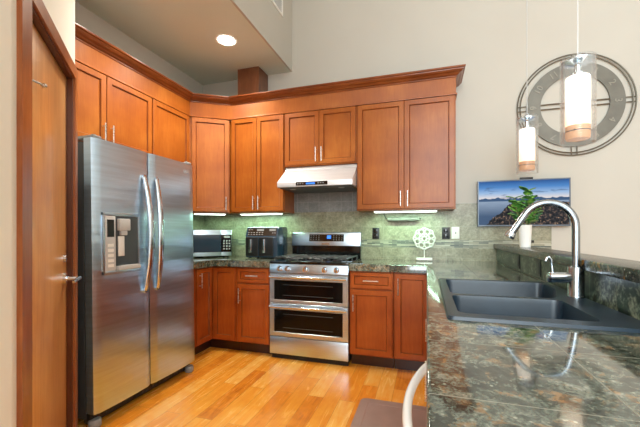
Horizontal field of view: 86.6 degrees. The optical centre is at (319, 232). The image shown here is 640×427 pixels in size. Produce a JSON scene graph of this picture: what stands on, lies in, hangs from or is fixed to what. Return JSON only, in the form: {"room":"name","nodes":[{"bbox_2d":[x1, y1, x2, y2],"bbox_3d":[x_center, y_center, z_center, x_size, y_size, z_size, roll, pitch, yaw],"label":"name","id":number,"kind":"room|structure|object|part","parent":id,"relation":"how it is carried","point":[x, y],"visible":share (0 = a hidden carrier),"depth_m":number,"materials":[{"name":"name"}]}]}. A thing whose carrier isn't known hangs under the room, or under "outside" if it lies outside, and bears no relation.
{"room":"kitchen","nodes":[
{"label":"kitchen","id":0,"kind":"room"},
{"bbox_2d":[0,0,74,426],"bbox_3d":[-0.929,-1.060,0.822,0.110,4.500,2.400,0,0,-25],"label":"wall","id":1,"kind":"structure","parent":0,"point":[61,12],"depth_m":1.08,"materials":[{"name":"beige paint"}]},
{"bbox_2d":[16,0,77,426],"bbox_3d":[-1.194,0.138,1.530,0.018,2.105,0.853,0,0,-25],"label":"trim","id":2,"kind":"structure","parent":1,"relation":"attached to","point":[23,7],"depth_m":1.18,"materials":[{"name":"brown wood"}]},
{"bbox_2d":[32,5,81,426],"bbox_3d":[-1.230,0.170,1.538,0.158,2.040,0.703,0,0,-25],"label":"door","id":3,"kind":"structure","parent":1,"relation":"in","point":[53,279],"depth_m":1.57,"materials":[{"name":"brown wood"}]},
{"bbox_3d":[-1.297,0.245,1.771,0.080,0.062,0.147,0,0,-25],"label":"lever handle","id":4,"kind":"part","parent":3,"relation":"part of","materials":[{"name":"metal"}]},
{"bbox_2d":[75,1,202,93],"bbox_3d":[-1.810,-0.310,3.167,0.100,3.000,2.160,0,0,17],"label":"wall","id":5,"kind":"structure","parent":0,"point":[84,17],"depth_m":3.17,"materials":[{"name":"beige paint"}]},
{"bbox_2d":[75,61,151,153],"bbox_3d":[-1.787,-0.950,2.628,0.260,0.560,1.072,0,0,17],"label":"upper cabinet","id":6,"kind":"object","parent":5,"relation":"attached to","point":[109,109],"visible":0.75,"depth_m":2.73,"materials":[{"name":"brown wood"}]},
{"bbox_3d":[-1.771,-0.954,2.388,0.020,0.544,0.585,0,0,17],"label":"door","id":7,"kind":"part","parent":6,"relation":"part of","materials":[{"name":"brown wood"}]},
{"bbox_3d":[-1.668,-0.772,2.630,0.036,0.145,0.011,0,0,17],"label":"handle","id":8,"kind":"part","parent":6,"relation":"part of","materials":[{"name":"silver metal"}]},
{"bbox_3d":[-1.647,-0.772,2.698,0.036,0.145,0.011,0,0,17],"label":"handle","id":9,"kind":"part","parent":6,"relation":"part of","materials":[{"name":"silver metal"}]},
{"bbox_3d":[-1.613,-0.954,2.891,0.020,0.544,0.457,0,0,17],"label":"door","id":10,"kind":"part","parent":6,"relation":"part of","materials":[{"name":"brown wood"}]},
{"bbox_2d":[152,99,188,161],"bbox_3d":[-1.544,-0.720,3.385,0.250,1.020,0.510,0,0,17],"label":"upper cabinet","id":11,"kind":"object","parent":5,"relation":"attached to","point":[170,127],"visible":0.19,"depth_m":3.33,"materials":[{"name":"brown wood"}]},
{"bbox_2d":[193,214,202,229],"bbox_3d":[-1.596,0.035,3.661,0.011,0.510,1.090,0,0,17],"label":"tile backsplash","id":12,"kind":"structure","parent":5,"relation":"attached to","point":[197,219],"depth_m":4.06,"materials":[{"name":"green tile"}]},
{"bbox_2d":[189,117,235,214],"bbox_3d":[-1.243,-0.720,3.834,0.555,1.020,0.520,0,0,17],"label":"upper cabinet","id":13,"kind":"object","parent":5,"relation":"attached to","point":[209,139],"visible":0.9,"depth_m":3.68,"materials":[{"name":"brown wood"}]},
{"bbox_2d":[193,213,225,214],"bbox_3d":[-1.208,-0.200,3.733,0.340,0.018,0.060,0,0,-16],"label":"light","id":14,"kind":"object","parent":13,"relation":"attached to","point":[193,213],"visible":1,"depth_m":3.71,"materials":[{"name":"white plastic"}]},
{"bbox_2d":[75,0,289,84],"bbox_3d":[-1.645,-1.850,1.753,1.261,0.080,4.760,0,0,17],"label":"ceiling","id":15,"kind":"structure","parent":0,"point":[183,33],"depth_m":3.08,"materials":[{"name":"paint"}]},
{"bbox_2d":[215,34,236,45],"bbox_3d":[-0.882,-1.799,3.201,0.200,0.022,0.200,0,0,17],"label":"recessed light","id":16,"kind":"object","parent":15,"relation":"in","point":[223,39],"visible":1,"depth_m":3.18,"materials":[{"name":"white plastic"}]},
{"bbox_2d":[78,347,426,426],"bbox_3d":[0.188,1.240,-0.028,5.825,0.100,7.260,0,0,17],"label":"floor","id":17,"kind":"structure","parent":0,"point":[225,387],"depth_m":2.48,"materials":[{"name":"brown wood"}]},
{"bbox_2d":[78,134,194,426],"bbox_3d":[-1.513,0.299,2.574,0.771,1.792,0.936,-1,0,17],"label":"refrigerator","id":18,"kind":"object","parent":17,"relation":"on","point":[136,270],"visible":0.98,"depth_m":2.28,"materials":[{"name":"metal"}]},
{"bbox_3d":[-1.323,0.070,2.136,0.019,0.346,0.074,-1,0,17],"label":"control panel","id":19,"kind":"part","parent":18,"relation":"part of","materials":[{"name":"grey plastic"}]},
{"bbox_3d":[-1.323,0.263,2.255,0.075,1.672,0.434,-1,0,17],"label":"freezer door","id":20,"kind":"part","parent":18,"relation":"part of","materials":[{"name":"silver metal"}]},
{"bbox_3d":[-1.298,0.070,2.222,0.022,0.390,0.280,-1,0,17],"label":"dispenser frame","id":21,"kind":"part","parent":18,"relation":"part of","materials":[{"name":"silver metal"}]},
{"bbox_3d":[-1.207,0.010,2.401,0.076,0.831,0.053,-1,0,17],"label":"handle","id":22,"kind":"part","parent":18,"relation":"part of","materials":[{"name":"metal"}]},
{"bbox_3d":[-1.179,0.010,2.490,0.076,0.831,0.053,-1,0,17],"label":"handle","id":23,"kind":"part","parent":18,"relation":"part of","materials":[{"name":"metal"}]},
{"bbox_3d":[-1.183,0.263,2.702,0.075,1.672,0.488,-1,0,17],"label":"fridge door","id":24,"kind":"part","parent":18,"relation":"part of","materials":[{"name":"silver metal"}]},
{"bbox_2d":[194,266,240,354],"bbox_3d":[-1.195,0.764,3.535,0.824,0.851,1.061,0,0,17],"label":"base cabinet","id":25,"kind":"object","parent":17,"relation":"on","point":[215,287],"visible":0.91,"depth_m":3.37,"materials":[{"name":"brown wood"}]},
{"bbox_3d":[-1.125,0.460,3.211,0.036,0.140,0.011,0,0,17],"label":"handle","id":26,"kind":"part","parent":25,"relation":"part of","materials":[{"name":"silver metal"}]},
{"bbox_3d":[-1.124,0.709,3.299,0.020,0.713,0.236,0,0,17],"label":"door","id":27,"kind":"part","parent":25,"relation":"part of","materials":[{"name":"brown wood"}]},
{"bbox_3d":[-0.955,0.709,3.386,0.246,0.713,0.020,0,0,17],"label":"door","id":28,"kind":"part","parent":25,"relation":"part of","materials":[{"name":"brown wood"}]},
{"bbox_2d":[193,255,282,268],"bbox_3d":[-1.022,0.307,3.477,1.192,0.062,1.071,0,0,17],"label":"countertop","id":29,"kind":"structure","parent":25,"relation":"on","point":[233,260],"depth_m":3.33,"materials":[{"name":"stone"}]},
{"bbox_2d":[193,230,231,256],"bbox_3d":[-1.258,0.125,3.797,0.470,0.302,0.291,0,0,-28],"label":"microwave","id":30,"kind":"object","parent":29,"relation":"on","point":[205,242],"visible":0.84,"depth_m":3.68,"materials":[{"name":"metal"}]},
{"bbox_3d":[-1.040,0.118,3.764,0.115,0.284,0.024,0,0,-28],"label":"control panel","id":31,"kind":"part","parent":30,"relation":"part of","materials":[{"name":"silver metal"}]},
{"bbox_2d":[246,227,286,258],"bbox_3d":[-0.581,0.108,3.678,0.372,0.334,0.309,0,0,17],"label":"air fryer","id":32,"kind":"object","parent":29,"relation":"on","point":[264,242],"visible":0.91,"depth_m":3.56,"materials":[{"name":"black plastic"}]},
{"bbox_2d":[246,237,257,255],"bbox_3d":[-0.722,0.152,3.580,0.148,0.200,0.038,0,0,17],"label":"basket","id":33,"kind":"object","parent":32,"relation":"on","point":[251,242],"depth_m":3.57,"materials":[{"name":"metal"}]},
{"bbox_3d":[-0.610,-0.002,3.584,0.332,0.080,0.022,0,0,17],"label":"control panel","id":34,"kind":"part","parent":32,"relation":"part of","materials":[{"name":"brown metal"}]},
{"bbox_2d":[259,237,272,256],"bbox_3d":[-0.566,0.152,3.531,0.164,0.200,0.038,0,0,17],"label":"basket","id":35,"kind":"object","parent":32,"relation":"on","point":[265,243],"depth_m":3.53,"materials":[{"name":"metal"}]},
{"bbox_2d":[237,267,270,353],"bbox_3d":[-0.564,0.764,3.556,0.363,0.851,0.644,0,0,17],"label":"base cabinet","id":36,"kind":"object","parent":17,"relation":"on","point":[253,283],"visible":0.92,"depth_m":3.29,"materials":[{"name":"brown wood"}]},
{"bbox_3d":[-0.647,0.421,3.289,0.338,0.138,0.020,0,0,17],"label":"drawer","id":37,"kind":"part","parent":36,"relation":"part of","materials":[{"name":"brown wood"}]},
{"bbox_3d":[-0.647,0.784,3.289,0.338,0.561,0.020,0,0,17],"label":"door","id":38,"kind":"part","parent":36,"relation":"part of","materials":[{"name":"brown wood"}]},
{"bbox_2d":[269,232,360,365],"bbox_3d":[-0.028,0.594,3.370,0.762,1.192,0.672,0,0,17],"label":"gas range","id":39,"kind":"object","parent":17,"relation":"on","point":[309,306],"visible":1,"depth_m":3.12,"materials":[{"name":"metal"}]},
{"bbox_3d":[-0.121,0.692,3.074,0.739,0.026,0.051,0,0,17],"label":"handle","id":40,"kind":"part","parent":39,"relation":"part of","materials":[{"name":"metal"}]},
{"bbox_3d":[-0.121,0.415,3.074,0.739,0.026,0.051,0,0,17],"label":"handle","id":41,"kind":"part","parent":39,"relation":"part of","materials":[{"name":"metal"}]},
{"bbox_3d":[-0.110,0.338,3.110,0.758,0.081,0.042,0,0,17],"label":"knob panel","id":42,"kind":"part","parent":39,"relation":"part of","materials":[{"name":"silver metal"}]},
{"bbox_3d":[-0.109,0.819,3.113,0.758,0.306,0.033,0,0,17],"label":"oven door","id":43,"kind":"part","parent":39,"relation":"part of","materials":[{"name":"silver metal"}]},
{"bbox_3d":[-0.109,0.522,3.113,0.758,0.276,0.033,0,0,17],"label":"oven door","id":44,"kind":"part","parent":39,"relation":"part of","materials":[{"name":"silver metal"}]},
{"bbox_3d":[-0.109,1.059,3.114,0.758,0.162,0.031,0,0,17],"label":"drawer","id":45,"kind":"part","parent":39,"relation":"part of","materials":[{"name":"silver metal"}]},
{"bbox_2d":[270,258,359,265],"bbox_3d":[-0.028,0.283,3.370,0.762,0.022,0.565,0,0,17],"label":"cooktop","id":46,"kind":"object","parent":39,"relation":"in","point":[285,261],"depth_m":3.15,"materials":[{"name":"black metal"}]},
{"bbox_3d":[0.068,0.060,3.638,0.385,0.076,0.017,0,0,17],"label":"control glass","id":47,"kind":"part","parent":39,"relation":"part of","materials":[{"name":"black glass"}]},
{"bbox_2d":[350,271,393,367],"bbox_3d":[0.525,0.764,3.214,0.380,0.851,0.644,0,0,17],"label":"base cabinet","id":48,"kind":"object","parent":17,"relation":"on","point":[371,293],"visible":0.94,"depth_m":2.95,"materials":[{"name":"brown wood"}]},
{"bbox_3d":[0.290,0.618,2.969,0.011,0.145,0.036,0,0,17],"label":"handle","id":49,"kind":"part","parent":48,"relation":"part of","materials":[{"name":"silver metal"}]},
{"bbox_3d":[0.444,0.421,2.947,0.358,0.138,0.020,0,0,17],"label":"drawer","id":50,"kind":"part","parent":48,"relation":"part of","materials":[{"name":"brown wood"}]},
{"bbox_3d":[0.444,0.784,2.947,0.358,0.561,0.020,0,0,17],"label":"door","id":51,"kind":"part","parent":48,"relation":"part of","materials":[{"name":"brown wood"}]},
{"bbox_2d":[350,398,426,426],"bbox_3d":[0.305,1.180,1.550,0.535,0.019,1.640,0,0,17],"label":"floor mat","id":52,"kind":"object","parent":17,"relation":"on","point":[369,412],"visible":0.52,"depth_m":2.18,"materials":[{"name":"brown fabric"}]},
{"bbox_2d":[394,272,426,370],"bbox_3d":[0.853,0.764,3.111,0.298,0.851,0.644,0,0,17],"label":"base cabinet","id":53,"kind":"object","parent":17,"relation":"on","point":[410,289],"visible":0.85,"depth_m":2.85,"materials":[{"name":"brown wood"}]},
{"bbox_3d":[0.656,0.460,2.854,0.011,0.140,0.036,0,0,17],"label":"handle","id":54,"kind":"part","parent":53,"relation":"part of","materials":[{"name":"silver metal"}]},
{"bbox_2d":[402,362,426,426],"bbox_3d":[0.490,0.764,0.671,0.636,0.851,0.595,0,0,17],"label":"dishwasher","id":55,"kind":"object","parent":17,"relation":"on","point":[409,395],"visible":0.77,"depth_m":0.79,"materials":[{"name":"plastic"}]},
{"bbox_2d":[425,361,426,401],"bbox_3d":[0.765,0.764,1.427,0.624,0.851,0.983,0,0,17],"label":"base cabinet","id":56,"kind":"object","parent":17,"relation":"on","point":[425,361],"visible":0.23,"depth_m":1.48,"materials":[{"name":"brown wood"}]},
{"bbox_2d":[425,319,426,341],"bbox_3d":[1.021,0.764,2.292,0.594,0.851,0.813,0,0,17],"label":"base cabinet","id":57,"kind":"object","parent":17,"relation":"on","point":[425,319],"visible":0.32,"depth_m":2.30,"materials":[{"name":"brown wood"}]},
{"bbox_2d":[230,0,291,71],"bbox_3d":[-1.034,-2.560,1.561,0.020,1.500,4.760,0,0,17],"label":"wall","id":58,"kind":"structure","parent":0,"point":[274,29],"depth_m":3.34,"materials":[{"name":"beige paint"}]},
{"bbox_2d":[271,0,282,16],"bbox_3d":[-0.446,-2.370,3.381,0.012,0.240,0.365,0,0,17],"label":"air vent","id":59,"kind":"object","parent":58,"relation":"in","point":[278,4],"visible":1,"depth_m":3.47,"materials":[{"name":"white plastic"}]},
{"bbox_2d":[203,0,639,260],"bbox_3d":[1.307,-1.060,3.373,5.925,4.500,0.100,0,0,17],"label":"wall","id":60,"kind":"structure","parent":0,"point":[501,44],"depth_m":3.18,"materials":[{"name":"beige paint"}]},
{"bbox_2d":[238,66,267,94],"bbox_3d":[-0.758,-1.560,3.848,0.260,0.499,0.228,0,0,17],"label":"duct cover","id":61,"kind":"object","parent":60,"relation":"attached to","point":[253,79],"visible":0.48,"depth_m":3.75,"materials":[{"name":"brown wood"}]},
{"bbox_2d":[231,114,293,213],"bbox_3d":[-0.640,-0.720,3.747,0.634,1.020,0.326,0,0,17],"label":"upper cabinet","id":62,"kind":"object","parent":60,"relation":"attached to","point":[257,143],"visible":0.94,"depth_m":3.62,"materials":[{"name":"brown wood"}]},
{"bbox_3d":[-0.822,-0.724,3.679,0.304,1.004,0.020,0,0,17],"label":"door","id":63,"kind":"part","parent":62,"relation":"part of","materials":[{"name":"brown wood"}]},
{"bbox_2d":[240,213,282,214],"bbox_3d":[-0.645,-0.200,3.724,0.500,0.018,0.060,0,0,17],"label":"light","id":64,"kind":"object","parent":62,"relation":"attached to","point":[240,213],"visible":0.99,"depth_m":3.69,"materials":[{"name":"white plastic"}]},
{"bbox_3d":[-0.527,-0.724,3.586,0.308,1.004,0.020,0,0,17],"label":"door","id":65,"kind":"part","parent":62,"relation":"part of","materials":[{"name":"brown wood"}]},
{"bbox_2d":[277,164,356,193],"bbox_3d":[0.005,-0.550,3.467,0.758,0.246,0.471,0,0,17],"label":"range hood","id":66,"kind":"object","parent":60,"relation":"attached to","point":[331,178],"visible":0.93,"depth_m":3.34,"materials":[{"name":"metal"}]},
{"bbox_2d":[285,106,356,167],"bbox_3d":[0.030,-0.954,3.542,0.762,0.552,0.336,0,0,17],"label":"upper cabinet","id":67,"kind":"object","parent":60,"relation":"attached to","point":[327,137],"visible":0.94,"depth_m":3.41,"materials":[{"name":"brown wood"}]},
{"bbox_3d":[-0.185,-0.958,3.479,0.368,0.536,0.020,0,0,17],"label":"door","id":68,"kind":"part","parent":67,"relation":"part of","materials":[{"name":"brown wood"}]},
{"bbox_3d":[0.013,-0.780,3.390,0.011,0.145,0.036,0,0,17],"label":"handle","id":69,"kind":"part","parent":67,"relation":"part of","materials":[{"name":"silver metal"}]},
{"bbox_3d":[0.170,-0.958,3.368,0.368,0.536,0.020,0,0,17],"label":"door","id":70,"kind":"part","parent":67,"relation":"part of","materials":[{"name":"brown wood"}]},
{"bbox_2d":[294,191,356,211],"bbox_3d":[0.079,-0.446,3.699,0.760,0.448,0.013,0,0,17],"label":"tile backsplash","id":71,"kind":"structure","parent":60,"relation":"attached to","point":[328,201],"depth_m":3.69,"materials":[{"name":"grey tile"}]},
{"bbox_2d":[203,203,551,261],"bbox_3d":[0.330,0.006,3.621,3.688,0.567,0.011,0,0,17],"label":"tile backsplash","id":72,"kind":"structure","parent":60,"relation":"attached to","point":[395,241],"depth_m":3.47,"materials":[{"name":"green tile"}]},
{"bbox_2d":[372,228,378,238],"bbox_3d":[0.581,0.012,3.531,0.072,0.116,0.009,0,0,17],"label":"power outlet","id":73,"kind":"object","parent":72,"relation":"attached to","point":[375,231],"visible":1,"depth_m":3.53,"materials":[{"name":"plastic"}]},
{"bbox_2d":[442,227,449,238],"bbox_3d":[1.232,0.010,3.327,0.072,0.116,0.009,0,0,17],"label":"power outlet","id":74,"kind":"object","parent":72,"relation":"attached to","point":[445,230],"visible":1,"depth_m":3.32,"materials":[{"name":"plastic"}]},
{"bbox_2d":[452,227,459,238],"bbox_3d":[1.315,0.006,3.297,0.072,0.116,0.016,0,0,17],"label":"light switch","id":75,"kind":"object","parent":72,"relation":"attached to","point":[455,230],"visible":1,"depth_m":3.30,"materials":[{"name":"white plastic"}]},
{"bbox_2d":[357,95,455,211],"bbox_3d":[0.822,-0.720,3.288,0.898,1.020,0.326,0,0,17],"label":"upper cabinet","id":76,"kind":"object","parent":60,"relation":"attached to","point":[406,150],"visible":1,"depth_m":3.16,"materials":[{"name":"brown wood"}]},
{"bbox_2d":[75,22,465,120],"bbox_3d":[-0.400,-1.345,3.197,3.468,0.227,1.403,0,0,-16],"label":"crown molding","id":77,"kind":"structure","parent":76,"relation":"on","point":[92,51],"depth_m":3.23,"materials":[{"name":"brown wood"}]},
{"bbox_3d":[0.576,-0.724,3.240,0.435,1.004,0.020,0,0,17],"label":"door","id":78,"kind":"part","parent":76,"relation":"part of","materials":[{"name":"brown wood"}]},
{"bbox_2d":[384,213,420,221],"bbox_3d":[0.817,-0.159,3.401,0.372,0.102,0.048,0,0,17],"label":"paper towel holder","id":79,"kind":"object","parent":76,"relation":"attached to","point":[411,218],"visible":0.86,"depth_m":3.38,"materials":[{"name":"plastic"}]},
{"bbox_2d":[373,210,437,212],"bbox_3d":[0.815,-0.200,3.266,0.600,0.018,0.060,0,0,17],"label":"light","id":80,"kind":"object","parent":76,"relation":"attached to","point":[392,211],"visible":0.98,"depth_m":3.25,"materials":[{"name":"white plastic"}]},
{"bbox_3d":[0.997,-0.724,3.108,0.435,1.004,0.020,0,0,17],"label":"door","id":81,"kind":"part","parent":76,"relation":"part of","materials":[{"name":"brown wood"}]},
{"bbox_2d":[477,177,570,225],"bbox_3d":[1.848,-0.277,3.111,0.746,0.445,0.051,0,0,17],"label":"television","id":82,"kind":"object","parent":60,"relation":"attached to","point":[492,201],"visible":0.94,"depth_m":3.10,"materials":[{"name":"plastic"}]},
{"bbox_2d":[517,53,636,155],"bbox_3d":[2.249,-1.130,3.003,0.905,0.905,0.020,0,0,17],"label":"wall clock","id":83,"kind":"object","parent":60,"relation":"attached to","point":[612,83],"visible":0.83,"depth_m":2.98,"materials":[{"name":"grey metal"}]},
{"bbox_3d":[1.216,0.672,1.537,0.120,1.036,3.460,0,0,17],"label":"wall","id":84,"kind":"structure","parent":0,"visible":0},
{"bbox_2d":[493,244,639,283],"bbox_3d":[1.199,0.132,1.524,0.175,0.043,3.467,0,0,17],"label":"bar ledge","id":85,"kind":"object","parent":84,"relation":"on","point":[629,270],"visible":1,"depth_m":1.37,"materials":[{"name":"stone"}]},
{"bbox_2d":[506,186,542,246],"bbox_3d":[1.505,-0.113,2.478,0.225,0.446,0.221,0,0,-37],"label":"potted plant","id":86,"kind":"object","parent":85,"relation":"on","point":[525,231],"visible":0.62,"depth_m":2.45,"materials":[{"name":"green plant"}]},
{"bbox_3d":[1.495,0.029,2.476,0.090,0.162,0.090,0,0,17],"label":"pot","id":87,"kind":"part","parent":86,"relation":"part of","materials":[{"name":"white ceramic"}]},
{"bbox_2d":[497,249,639,319],"bbox_3d":[1.151,0.214,1.550,0.010,0.121,3.447,0,0,17],"label":"tile backsplash","id":88,"kind":"structure","parent":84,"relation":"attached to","point":[623,296],"depth_m":1.30,"materials":[{"name":"tile"}]},
{"bbox_2d":[517,254,519,268],"bbox_3d":[1.420,0.210,2.437,0.006,0.100,0.072,0,0,17],"label":"power outlet","id":89,"kind":"object","parent":88,"relation":"attached to","point":[518,256],"visible":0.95,"depth_m":2.42,"materials":[{"name":"plastic"}]},
{"bbox_2d":[537,259,540,276],"bbox_3d":[1.279,0.210,1.988,0.006,0.100,0.072,0,0,17],"label":"power outlet","id":90,"kind":"object","parent":88,"relation":"attached to","point":[538,260],"visible":0.98,"depth_m":1.98,"materials":[{"name":"plastic"}]},
{"bbox_3d":[0.236,-3.360,-0.042,5.925,0.100,7.260,0,0,17],"label":"ceiling","id":91,"kind":"structure","parent":0,"visible":0},
{"bbox_2d":[516,114,537,171],"bbox_3d":[1.619,-1.885,2.657,0.154,2.849,0.154,0,0,17],"label":"pendant lamp","id":92,"kind":"object","parent":91,"relation":"hanging from","point":[527,133],"visible":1,"depth_m":2.62,"materials":[{"name":"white glass"}]},
{"bbox_3d":[1.619,-0.678,2.657,0.108,0.256,0.108,0,0,17],"label":"lamp shade","id":93,"kind":"part","parent":92,"relation":"part of","materials":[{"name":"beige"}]},
{"bbox_3d":[1.619,-0.516,2.657,0.108,0.068,0.108,0,0,17],"label":"lamp shade","id":94,"kind":"part","parent":92,"relation":"part of","materials":[{"name":"brown"}]},
{"bbox_2d":[561,0,595,141],"bbox_3d":[1.339,-1.885,1.765,0.154,2.849,0.154,0,0,17],"label":"pendant lamp","id":95,"kind":"object","parent":91,"relation":"hanging from","point":[577,85],"visible":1,"depth_m":1.73,"materials":[{"name":"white glass"}]},
{"bbox_3d":[1.339,-2.103,1.765,0.006,2.375,0.006,0,0,17],"label":"rod","id":96,"kind":"part","parent":95,"relation":"part of","materials":[{"name":"grey plastic"}]},
{"bbox_3d":[1.339,-0.678,1.765,0.108,0.256,0.108,0,0,17],"label":"lamp shade","id":97,"kind":"part","parent":95,"relation":"part of","materials":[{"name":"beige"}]},
{"bbox_3d":[1.339,-0.516,1.765,0.108,0.068,0.108,0,0,17],"label":"lamp shade","id":98,"kind":"part","parent":95,"relation":"part of","materials":[{"name":"brown"}]},
{"bbox_3d":[0.378,0.764,0.243,0.593,0.851,0.258,0,0,17],"label":"base cabinet","id":99,"kind":"object","parent":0,"visible":0},
{"bbox_2d":[349,258,639,426],"bbox_3d":[0.540,0.307,1.762,1.280,0.062,3.407,0,0,17],"label":"countertop","id":100,"kind":"structure","parent":99,"relation":"on","point":[480,374],"depth_m":0.68,"materials":[{"name":"stone"}]},
{"bbox_2d":[413,227,435,260],"bbox_3d":[1.021,0.114,3.327,0.222,0.322,0.060,0,0,17],"label":"sculpture","id":101,"kind":"object","parent":100,"relation":"on","point":[433,238],"visible":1,"depth_m":3.32,"materials":[{"name":"white metal"}]},
{"bbox_2d":[438,278,639,332],"bbox_3d":[0.806,0.368,1.437,0.554,0.206,0.939,0,0,17],"label":"sink","id":102,"kind":"object","parent":100,"relation":"in","point":[546,304],"visible":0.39,"depth_m":1.35,"materials":[{"name":"black"}]},
{"bbox_2d":[504,199,585,297],"bbox_3d":[0.937,0.064,1.424,0.293,0.402,0.064,0,0,17],"label":"kitchen faucet","id":103,"kind":"object","parent":100,"relation":"on","point":[574,277],"visible":1,"depth_m":1.39,"materials":[{"name":"silver metal"}]},
{"bbox_3d":[0.951,0.136,1.407,0.036,0.076,0.010,0,0,8],"label":"lever","id":104,"kind":"part","parent":103,"relation":"part of","materials":[{"name":"metal"}]}
]}

